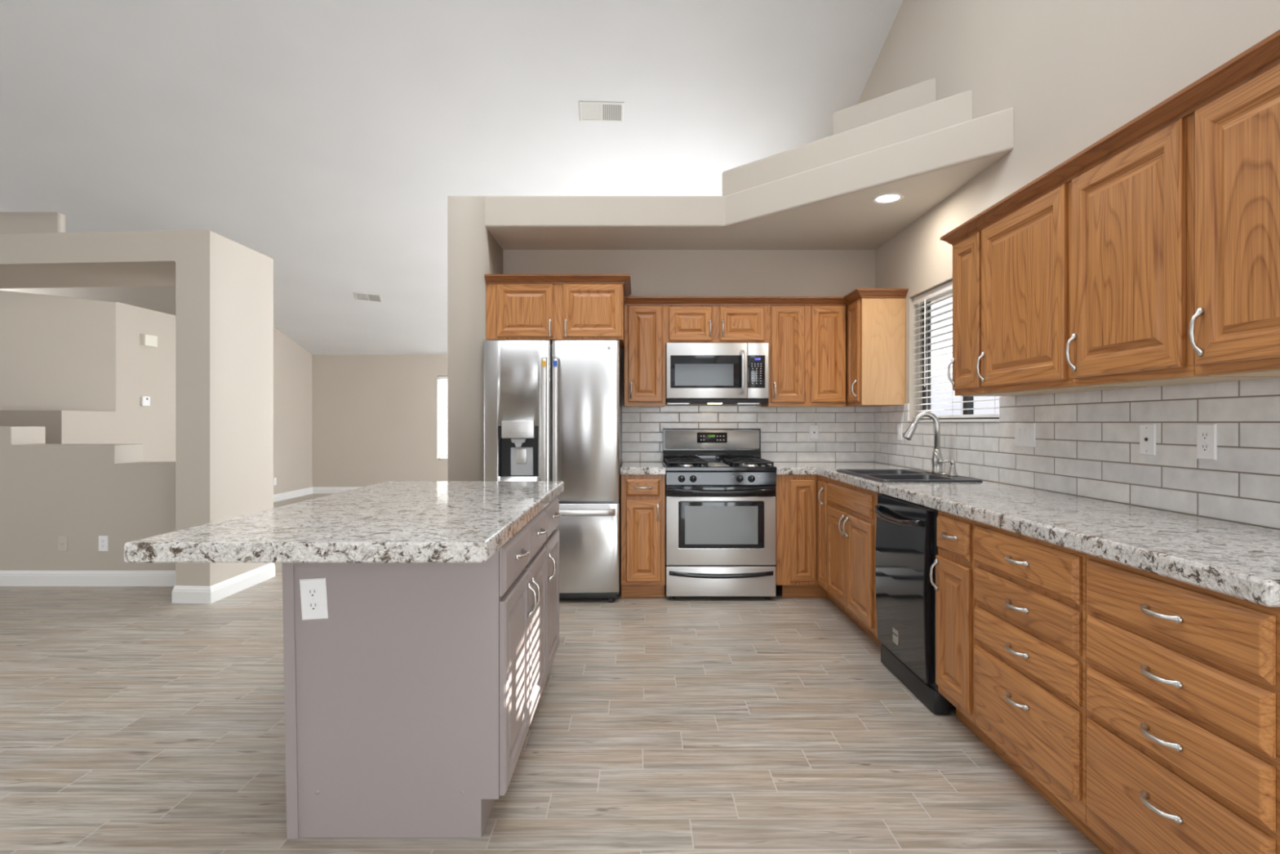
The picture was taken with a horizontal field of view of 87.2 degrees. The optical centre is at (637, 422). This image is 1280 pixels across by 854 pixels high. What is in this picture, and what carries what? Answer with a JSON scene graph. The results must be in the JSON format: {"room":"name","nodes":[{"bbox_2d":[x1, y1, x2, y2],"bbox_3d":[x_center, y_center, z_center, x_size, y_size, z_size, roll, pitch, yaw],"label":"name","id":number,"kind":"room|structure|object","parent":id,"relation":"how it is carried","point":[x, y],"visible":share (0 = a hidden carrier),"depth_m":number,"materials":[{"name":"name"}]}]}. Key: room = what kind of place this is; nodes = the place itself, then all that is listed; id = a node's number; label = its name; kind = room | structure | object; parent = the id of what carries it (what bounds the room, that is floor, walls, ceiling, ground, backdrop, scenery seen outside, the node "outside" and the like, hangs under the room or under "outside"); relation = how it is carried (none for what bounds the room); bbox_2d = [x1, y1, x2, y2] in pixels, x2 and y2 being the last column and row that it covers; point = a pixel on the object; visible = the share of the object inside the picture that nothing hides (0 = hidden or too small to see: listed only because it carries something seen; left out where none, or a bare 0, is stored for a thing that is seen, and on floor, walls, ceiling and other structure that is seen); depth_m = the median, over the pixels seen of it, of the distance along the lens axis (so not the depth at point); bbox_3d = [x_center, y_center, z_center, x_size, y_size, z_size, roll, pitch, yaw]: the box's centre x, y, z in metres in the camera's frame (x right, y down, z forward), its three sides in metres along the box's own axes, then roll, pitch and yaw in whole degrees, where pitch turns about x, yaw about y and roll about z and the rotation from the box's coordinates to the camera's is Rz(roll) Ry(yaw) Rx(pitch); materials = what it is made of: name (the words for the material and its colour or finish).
{"room":"kitchen","nodes":[
{"label":"kitchen","id":0,"kind":"room"},
{"bbox_2d":[0,410,119,444],"bbox_3d":[-7.330,0.557,6.980,3.320,1.354,0.740,0,0,0],"label":"wall","id":1,"kind":"structure","parent":0,"point":[62,427],"depth_m":6.72,"materials":[{"name":"beige paint"}]},
{"bbox_2d":[0,286,143,307],"bbox_3d":[-7.715,-0.323,8.980,2.549,3.113,0.120,0,0,0],"label":"wall","id":2,"kind":"structure","parent":0,"point":[131,295],"depth_m":8.92,"materials":[{"name":"beige paint"}]},
{"bbox_2d":[0,290,175,461],"bbox_3d":[-7.331,-0.040,7.690,3.318,2.548,2.120,0,0,0],"label":"wall","id":3,"kind":"structure","parent":0,"point":[57,353],"depth_m":7.17,"materials":[{"name":"beige paint"}]},
{"bbox_2d":[140,395,150,405],"bbox_3d":[-5.657,-0.246,7.720,0.030,0.110,0.120,0,0,0],"label":"thermostat","id":4,"kind":"object","parent":3,"relation":"attached to","point":[144,401],"visible":1,"depth_m":7.69,"materials":[{"name":"white plastic"}]},
{"bbox_2d":[140,333,157,347],"bbox_3d":[-5.644,-0.946,7.760,0.054,0.140,0.210,0,0,0],"label":"door chime","id":5,"kind":"object","parent":3,"relation":"attached to","point":[147,340],"visible":1,"depth_m":7.72,"materials":[{"name":"beige plastic"}]},
{"bbox_2d":[0,426,175,570],"bbox_3d":[-6.084,0.631,5.235,5.812,1.205,0.300,0,0,0],"label":"wall","id":6,"kind":"structure","parent":0,"point":[82,493],"depth_m":5.08,"materials":[{"name":"beige paint"}]},
{"bbox_2d":[57,535,67,551],"bbox_3d":[-4.352,0.914,5.080,0.072,0.115,0.009,0,0,0],"label":"jack plate","id":7,"kind":"object","parent":6,"relation":"attached to","point":[62,540],"visible":1,"depth_m":5.08,"materials":[{"name":"beige plastic"}]},
{"bbox_2d":[0,570,175,586],"bbox_3d":[-6.088,1.177,5.077,5.785,0.115,0.016,0,0,0],"label":"baseboard","id":8,"kind":"structure","parent":6,"relation":"attached to","point":[7,578],"depth_m":5.07,"materials":[{"name":"white paint"}]},
{"bbox_2d":[98,535,108,551],"bbox_3d":[-4.044,0.914,5.081,0.072,0.115,0.008,0,0,0],"label":"wall outlet","id":9,"kind":"object","parent":6,"relation":"attached to","point":[103,540],"visible":1,"depth_m":5.08,"materials":[{"name":"white plastic"}]},
{"bbox_2d":[0,229,273,586],"bbox_3d":[-5.960,-0.044,5.227,6.137,2.557,0.798,0,0,4],"label":"wall column","id":10,"kind":"structure","parent":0,"point":[224,286],"depth_m":4.70,"materials":[{"name":"beige paint"}]},
{"bbox_2d":[0,212,65,234],"bbox_3d":[-6.795,-1.497,5.365,4.390,0.348,0.070,0,0,0],"label":"trim","id":11,"kind":"structure","parent":10,"relation":"on","point":[10,222],"depth_m":5.33,"materials":[{"name":"beige paint"}]},
{"bbox_2d":[172,562,275,603],"bbox_3d":[-3.054,1.177,4.991,0.279,0.115,0.817,0,0,0],"label":"baseboard","id":12,"kind":"structure","parent":10,"relation":"attached to","point":[180,593],"depth_m":4.71,"materials":[{"name":"white paint"}]},
{"bbox_2d":[143,285,311,494],"bbox_3d":[-6.056,-0.357,10.225,0.768,3.182,2.950,0,0,0],"label":"wall","id":13,"kind":"structure","parent":0,"point":[292,363],"depth_m":10.93,"materials":[{"name":"beige paint"}]},
{"bbox_2d":[273,477,276,484],"bbox_3d":[-5.668,0.919,10.500,0.008,0.115,0.072,0,0,0],"label":"wall outlet","id":14,"kind":"object","parent":13,"relation":"attached to","point":[274,478],"visible":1,"depth_m":10.49,"materials":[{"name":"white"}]},
{"bbox_2d":[311,354,447,486],"bbox_3d":[-3.567,0.019,11.775,10.865,2.430,0.150,0,0,0],"label":"wall","id":15,"kind":"structure","parent":0,"point":[375,417],"depth_m":11.70,"materials":[{"name":"beige paint"}]},
{"bbox_2d":[273,486,363,502],"bbox_3d":[-1.904,1.177,9.500,7.536,0.115,4.400,0,0,0],"label":"baseboard","id":16,"kind":"structure","parent":15,"relation":"attached to","point":[313,490],"depth_m":11.66,"materials":[{"name":"white paint"}]},
{"bbox_2d":[438,379,447,459],"bbox_3d":[-2.900,-0.081,11.815,1.200,1.470,0.050,0,0,0],"label":"window","id":17,"kind":"structure","parent":15,"relation":"in","point":[438,380],"depth_m":11.79,"materials":[{"name":"white paint"}]},
{"bbox_2d":[438,376,447,458],"bbox_3d":[-2.900,-0.088,11.755,1.180,1.445,0.054,0,0,0],"label":"window blind","id":18,"kind":"object","parent":17,"relation":"attached to","point":[442,385],"visible":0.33,"depth_m":11.76,"materials":[{"name":"white plastic"}]},
{"bbox_2d":[0,0,903,354],"bbox_3d":[-3.587,-2.431,4.250,11.225,2.594,15.300,0,0,0],"label":"ceiling","id":19,"kind":"structure","parent":0,"point":[328,140],"depth_m":5.80,"materials":[{"name":"white paint"}]},
{"bbox_2d":[353,292,382,302],"bbox_3d":[-3.790,-1.759,9.439,0.363,0.089,0.253,0,0,-14],"label":"ceiling vent","id":20,"kind":"object","parent":19,"relation":"in","point":[358,296],"visible":1,"depth_m":9.44,"materials":[{"name":"white metal"}]},
{"bbox_2d":[578,101,624,122],"bbox_3d":[-0.314,-2.684,5.809,0.386,0.070,0.238,0,0,-2],"label":"ceiling vent","id":21,"kind":"object","parent":19,"relation":"in","point":[589,111],"visible":1,"depth_m":5.80,"materials":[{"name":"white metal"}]},
{"bbox_2d":[447,195,502,480],"bbox_3d":[-1.191,-0.170,5.052,0.262,2.808,0.796,0,0,0],"label":"wall","id":22,"kind":"structure","parent":0,"point":[473,251],"depth_m":4.65,"materials":[{"name":"beige paint"}]},
{"bbox_2d":[0,493,1104,853],"bbox_3d":[-3.587,1.294,4.250,11.225,0.120,15.300,0,0,0],"label":"floor","id":23,"kind":"structure","parent":0,"point":[134,719],"depth_m":2.64,"materials":[{"name":"beige tile"}]},
{"bbox_2d":[282,497,560,839],"bbox_3d":[-0.707,0.797,2.681,0.696,0.872,1.382,0,0,0],"label":"base cabinet","id":24,"kind":"object","parent":23,"relation":"on","point":[410,708],"visible":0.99,"depth_m":2.00,"materials":[{"name":"grey paint"}]},
{"bbox_2d":[299,577,328,620],"bbox_3d":[-0.962,0.523,1.992,0.085,0.126,0.008,0,0,0],"label":"wall outlet","id":25,"kind":"object","parent":24,"relation":"attached to","point":[313,598],"visible":1,"depth_m":1.99,"materials":[{"name":"white plastic"}]},
{"bbox_2d":[306,587,317,597],"bbox_3d":[-0.963,0.503,1.989,0.031,0.029,0.002,0,0,0],"label":"receptacle","id":26,"kind":"object","parent":25,"relation":"attached to","point":[311,592],"depth_m":1.99,"materials":[{"name":"white plastic"}]},
{"bbox_2d":[307,600,318,610],"bbox_3d":[-0.961,0.543,1.989,0.031,0.029,0.002,0,0,0],"label":"receptacle","id":27,"kind":"object","parent":25,"relation":"attached to","point":[312,605],"depth_m":1.99,"materials":[{"name":"white plastic"}]},
{"bbox_2d":[124,480,564,562],"bbox_3d":[-0.859,0.335,2.642,0.934,0.052,1.825,0,0,0],"label":"countertop","id":28,"kind":"structure","parent":24,"relation":"on","point":[389,521],"depth_m":1.99,"materials":[{"name":"stone"}]},
{"bbox_2d":[483,340,621,602],"bbox_3d":[-0.592,0.334,4.881,0.930,1.799,0.773,0,0,0],"label":"refrigerator","id":29,"kind":"object","parent":23,"relation":"on","point":[552,410],"visible":0.85,"depth_m":4.57,"materials":[{"name":"silver metal"}]},
{"bbox_2d":[621,474,665,596],"bbox_3d":[0.035,0.797,4.944,0.306,0.872,0.651,0,0,0],"label":"base cabinet","id":30,"kind":"object","parent":23,"relation":"on","point":[642,496],"visible":1,"depth_m":4.66,"materials":[{"name":"brown wood"}]},
{"bbox_2d":[620,462,665,475],"bbox_3d":[0.034,0.335,4.959,0.312,0.052,0.626,0,0,0],"label":"countertop","id":31,"kind":"structure","parent":30,"relation":"on","point":[627,468],"depth_m":4.65,"materials":[{"name":"stone"}]},
{"bbox_2d":[662,428,776,599],"bbox_3d":[0.574,0.639,4.923,0.762,1.187,0.677,0,0,0],"label":"gas range","id":32,"kind":"object","parent":23,"relation":"on","point":[721,493],"visible":0.99,"depth_m":4.63,"materials":[{"name":"silver metal"}]},
{"bbox_2d":[662,462,776,471],"bbox_3d":[0.574,0.320,4.923,0.762,0.033,0.583,0,0,0],"label":"cooktop","id":33,"kind":"object","parent":32,"relation":"in","point":[709,466],"depth_m":4.64,"materials":[{"name":"black metal"}]},
{"bbox_2d":[774,474,840,609],"bbox_3d":[1.407,0.797,4.851,0.893,0.872,0.839,0,0,0],"label":"base cabinet","id":34,"kind":"object","parent":23,"relation":"on","point":[802,502],"visible":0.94,"depth_m":4.66,"materials":[{"name":"brown wood"}]},
{"bbox_2d":[768,462,1279,606],"bbox_3d":[1.406,0.335,3.292,0.896,0.052,3.960,0,0,0],"label":"countertop","id":35,"kind":"structure","parent":34,"relation":"on","point":[1241,561],"depth_m":2.01,"materials":[{"name":"stone"}]},
{"bbox_2d":[835,469,982,482],"bbox_3d":[1.531,0.394,3.895,0.538,0.191,0.826,0,0,0],"label":"sink","id":36,"kind":"object","parent":35,"relation":"in","point":[880,475],"visible":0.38,"depth_m":3.86,"materials":[{"name":"grey metal"}]},
{"bbox_2d":[940,459,957,476],"bbox_3d":[1.733,0.252,3.740,0.090,0.090,0.052,0,0,0],"label":"soap dispenser","id":37,"kind":"object","parent":36,"relation":"on","point":[953,472],"visible":1,"depth_m":3.73,"materials":[{"name":"grey metal"}]},
{"bbox_2d":[902,411,948,475],"bbox_3d":[1.675,0.116,3.935,0.217,0.363,0.235,0,0,0],"label":"faucet","id":38,"kind":"object","parent":35,"relation":"on","point":[937,457],"visible":0.95,"depth_m":3.92,"materials":[{"name":"grey metal"}]},
{"bbox_2d":[826,478,881,646],"bbox_3d":[1.528,0.797,3.951,0.645,0.872,0.958,0,0,0],"label":"base cabinet","id":39,"kind":"object","parent":23,"relation":"on","point":[851,518],"visible":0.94,"depth_m":3.90,"materials":[{"name":"brown wood"}]},
{"bbox_2d":[873,493,949,714],"bbox_3d":[1.506,0.798,3.146,0.672,0.864,0.632,0,0,0],"label":"dishwasher","id":40,"kind":"object","parent":23,"relation":"on","point":[907,548],"visible":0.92,"depth_m":3.04,"materials":[{"name":"black metal"}]},
{"bbox_2d":[929,510,995,751],"bbox_3d":[1.529,0.797,2.667,0.647,0.872,0.310,0,0,0],"label":"base cabinet","id":41,"kind":"object","parent":23,"relation":"on","point":[954,562],"visible":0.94,"depth_m":2.64,"materials":[{"name":"brown wood"}]},
{"bbox_2d":[973,521,1112,853],"bbox_3d":[1.529,0.797,2.201,0.647,0.872,0.618,0,0,0],"label":"base cabinet","id":42,"kind":"object","parent":23,"relation":"on","point":[1029,593],"visible":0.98,"depth_m":2.11,"materials":[{"name":"brown wood"}]},
{"bbox_2d":[1085,553,1279,853],"bbox_3d":[1.529,0.797,1.596,0.647,0.872,0.588,0,0,0],"label":"base cabinet","id":43,"kind":"object","parent":23,"relation":"on","point":[1183,678],"visible":0.98,"depth_m":1.55,"materials":[{"name":"brown wood"}]},
{"bbox_2d":[502,249,875,579],"bbox_3d":[0.403,-0.062,5.362,2.925,2.592,0.177,0,0,0],"label":"wall","id":44,"kind":"structure","parent":0,"point":[653,273],"depth_m":5.28,"materials":[{"name":"beige paint"}]},
{"bbox_2d":[484,274,631,349],"bbox_3d":[-0.555,-0.799,4.950,1.004,0.443,0.663,0,0,0],"label":"upper cabinet","id":45,"kind":"object","parent":44,"relation":"attached to","point":[519,307],"visible":1,"depth_m":4.66,"materials":[{"name":"brown wood"}]},
{"bbox_2d":[624,305,665,407],"bbox_3d":[0.051,-0.502,5.102,0.304,0.764,0.358,0,0,0],"label":"upper cabinet","id":46,"kind":"object","parent":44,"relation":"attached to","point":[644,325],"visible":1,"depth_m":4.96,"materials":[{"name":"brown wood"}]},
{"bbox_2d":[665,305,768,346],"bbox_3d":[0.585,-0.734,5.102,0.761,0.300,0.358,0,0,0],"label":"upper cabinet","id":47,"kind":"object","parent":44,"relation":"attached to","point":[683,323],"visible":0.93,"depth_m":4.96,"materials":[{"name":"brown wood"}]},
{"bbox_2d":[665,342,768,404],"bbox_3d":[0.584,-0.362,5.078,0.751,0.448,0.384,0,0,0],"label":"microwave","id":48,"kind":"object","parent":47,"relation":"attached to","point":[696,373],"visible":0.99,"depth_m":4.93,"materials":[{"name":"silver metal"}]},
{"bbox_2d":[760,305,845,407],"bbox_3d":[1.252,-0.502,5.102,0.572,0.764,0.358,0,0,0],"label":"upper cabinet","id":49,"kind":"object","parent":44,"relation":"attached to","point":[807,343],"visible":1,"depth_m":4.96,"materials":[{"name":"brown wood"}]},
{"bbox_2d":[809,424,818,439],"bbox_3d":[1.381,0.077,5.268,0.072,0.118,0.009,0,0,0],"label":"wall outlet","id":50,"kind":"object","parent":44,"relation":"attached to","point":[814,428],"visible":1,"depth_m":5.27,"materials":[{"name":"white plastic"}]},
{"bbox_2d":[484,106,1013,249],"bbox_3d":[0.402,-1.466,4.394,2.924,0.216,2.113,0,0,0],"label":"soffit","id":51,"kind":"structure","parent":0,"point":[828,206],"depth_m":4.62,"materials":[{"name":"beige paint"}]},
{"bbox_2d":[871,192,904,204],"bbox_3d":[1.510,-1.354,4.063,0.184,0.008,0.184,0,0,0],"label":"recessed light","id":52,"kind":"object","parent":51,"relation":"in","point":[890,197],"visible":1,"depth_m":4.05,"materials":[{"name":"white paint"}]},
{"bbox_2d":[857,0,1279,529],"bbox_3d":[1.935,-1.192,4.250,0.160,4.852,14.900,0,0,0],"label":"wall","id":53,"kind":"structure","parent":0,"point":[1072,73],"depth_m":2.89,"materials":[{"name":"beige paint"}]},
{"bbox_2d":[722,89,972,195],"bbox_3d":[1.286,-1.720,4.417,0.129,0.296,1.765,0,0,-45],"label":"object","id":54,"kind":"structure","parent":53,"relation":"attached to","point":[957,108],"depth_m":4.25,"materials":[{"name":"beige paint"}]},
{"bbox_2d":[842,297,905,406],"bbox_3d":[1.684,-0.504,4.976,0.358,0.760,0.589,0,0,0],"label":"upper cabinet","id":55,"kind":"object","parent":53,"relation":"attached to","point":[875,327],"visible":1,"depth_m":4.68,"materials":[{"name":"brown wood"}]},
{"bbox_2d":[624,288,908,306],"bbox_3d":[0.881,-0.897,4.815,1.964,0.056,0.366,0,0,0],"label":"crown molding","id":56,"kind":"structure","parent":55,"relation":"attached to","point":[859,293],"depth_m":4.94,"materials":[{"name":"brown wood"}]},
{"bbox_2d":[832,77,936,135],"bbox_3d":[1.655,-2.018,4.500,0.713,0.305,0.133,0,0,44],"label":"trim","id":57,"kind":"structure","parent":53,"relation":"attached to","point":[924,92],"depth_m":4.43,"materials":[{"name":"beige paint"}]},
{"bbox_2d":[897,424,902,439],"bbox_3d":[1.849,0.068,4.755,0.011,0.114,0.073,0,0,0],"label":"wall switch","id":58,"kind":"object","parent":53,"relation":"attached to","point":[899,426],"visible":1,"depth_m":4.74,"materials":[{"name":"white plastic"}]},
{"bbox_2d":[931,292,952,302],"bbox_3d":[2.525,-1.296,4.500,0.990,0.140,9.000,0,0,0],"label":"trim","id":59,"kind":"structure","parent":53,"relation":"attached to","point":[952,292],"depth_m":6.59,"materials":[{"name":"paint"}]},
{"bbox_2d":[906,418,999,422],"bbox_3d":[1.901,-0.011,4.035,0.106,0.016,1.178,0,0,0],"label":"trim","id":60,"kind":"structure","parent":53,"relation":"attached to","point":[979,420],"depth_m":3.81,"materials":[{"name":"white paint"}]},
{"bbox_2d":[922,292,999,419],"bbox_3d":[1.972,-0.436,4.035,0.045,0.850,1.170,0,0,0],"label":"window","id":61,"kind":"structure","parent":53,"relation":"in","point":[971,404],"depth_m":4.59,"materials":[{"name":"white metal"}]},
{"bbox_2d":[913,280,999,418],"bbox_3d":[1.907,-0.442,4.035,0.069,0.828,1.154,0,0,0],"label":"window blind","id":62,"kind":"object","parent":61,"relation":"attached to","point":[943,290],"visible":0.48,"depth_m":4.27,"materials":[{"name":"white plastic"}]},
{"bbox_2d":[947,231,1038,396],"bbox_3d":[1.679,-0.506,3.173,0.348,0.756,0.274,0,0,0],"label":"upper cabinet","id":63,"kind":"object","parent":53,"relation":"attached to","point":[966,254],"visible":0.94,"depth_m":3.16,"materials":[{"name":"brown wood"}]},
{"bbox_2d":[1014,422,1035,447],"bbox_3d":[1.849,0.058,3.218,0.011,0.114,0.165,0,0,0],"label":"wall switch","id":64,"kind":"object","parent":53,"relation":"attached to","point":[1024,433],"visible":1,"depth_m":3.20,"materials":[{"name":"white plastic"}]},
{"bbox_2d":[976,181,1146,394],"bbox_3d":[1.679,-0.506,2.724,0.348,0.756,0.619,0,0,0],"label":"upper cabinet","id":65,"kind":"object","parent":53,"relation":"attached to","point":[1026,253],"visible":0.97,"depth_m":2.66,"materials":[{"name":"brown wood"}]},
{"bbox_2d":[940,29,1279,246],"bbox_3d":[1.687,-0.897,2.365,0.353,0.056,1.990,0,0,0],"label":"crown molding","id":66,"kind":"structure","parent":65,"relation":"attached to","point":[1264,55],"depth_m":2.04,"materials":[{"name":"brown wood"}]},
{"bbox_2d":[1139,423,1155,455],"bbox_3d":[1.850,0.061,2.443,0.009,0.114,0.074,0,0,0],"label":"jack plate","id":67,"kind":"object","parent":53,"relation":"attached to","point":[1147,431],"visible":1,"depth_m":2.44,"materials":[{"name":"white plastic"}]},
{"bbox_2d":[1065,112,1279,386],"bbox_3d":[1.679,-0.506,2.149,0.348,0.756,0.528,0,0,0],"label":"upper cabinet","id":68,"kind":"object","parent":53,"relation":"attached to","point":[1133,212],"visible":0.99,"depth_m":2.08,"materials":[{"name":"brown wood"}]},
{"bbox_2d":[1196,423,1217,460],"bbox_3d":[1.851,0.062,2.190,0.008,0.116,0.074,0,0,0],"label":"wall outlet","id":69,"kind":"object","parent":53,"relation":"attached to","point":[1206,433],"visible":1,"depth_m":2.18,"materials":[{"name":"white plastic"}]},
{"bbox_2d":[1200,431,1208,439],"bbox_3d":[1.848,0.043,2.190,0.002,0.029,0.030,0,0,0],"label":"receptacle","id":70,"kind":"object","parent":69,"relation":"attached to","point":[1204,434],"depth_m":2.19,"materials":[{"name":"grey plastic"}]},
{"bbox_2d":[1200,443,1208,452],"bbox_3d":[1.848,0.081,2.190,0.002,0.029,0.030,0,0,0],"label":"receptacle","id":71,"kind":"object","parent":69,"relation":"attached to","point":[1204,446],"depth_m":2.19,"materials":[{"name":"grey plastic"}]},
{"bbox_2d":[1188,62,1279,376],"bbox_3d":[1.679,-0.506,1.627,0.348,0.756,0.513,0,0,0],"label":"upper cabinet","id":72,"kind":"object","parent":53,"relation":"attached to","point":[1236,319],"visible":1,"depth_m":1.73,"materials":[{"name":"brown wood"}]},
{"label":"outside","id":73,"kind":"structure","parent":0,"visible":0},
{"bbox_3d":[14.015,1.434,12.000,23.970,0.100,36.000,0,0,0],"label":"ground","id":74,"kind":"structure","parent":73,"visible":0},
{"bbox_2d":[931,372,999,415],"bbox_3d":[7.100,0.134,15.000,0.200,2.500,26.000,0,0,0],"label":"wall","id":75,"kind":"structure","parent":74,"relation":"on","point":[940,379],"depth_m":15.09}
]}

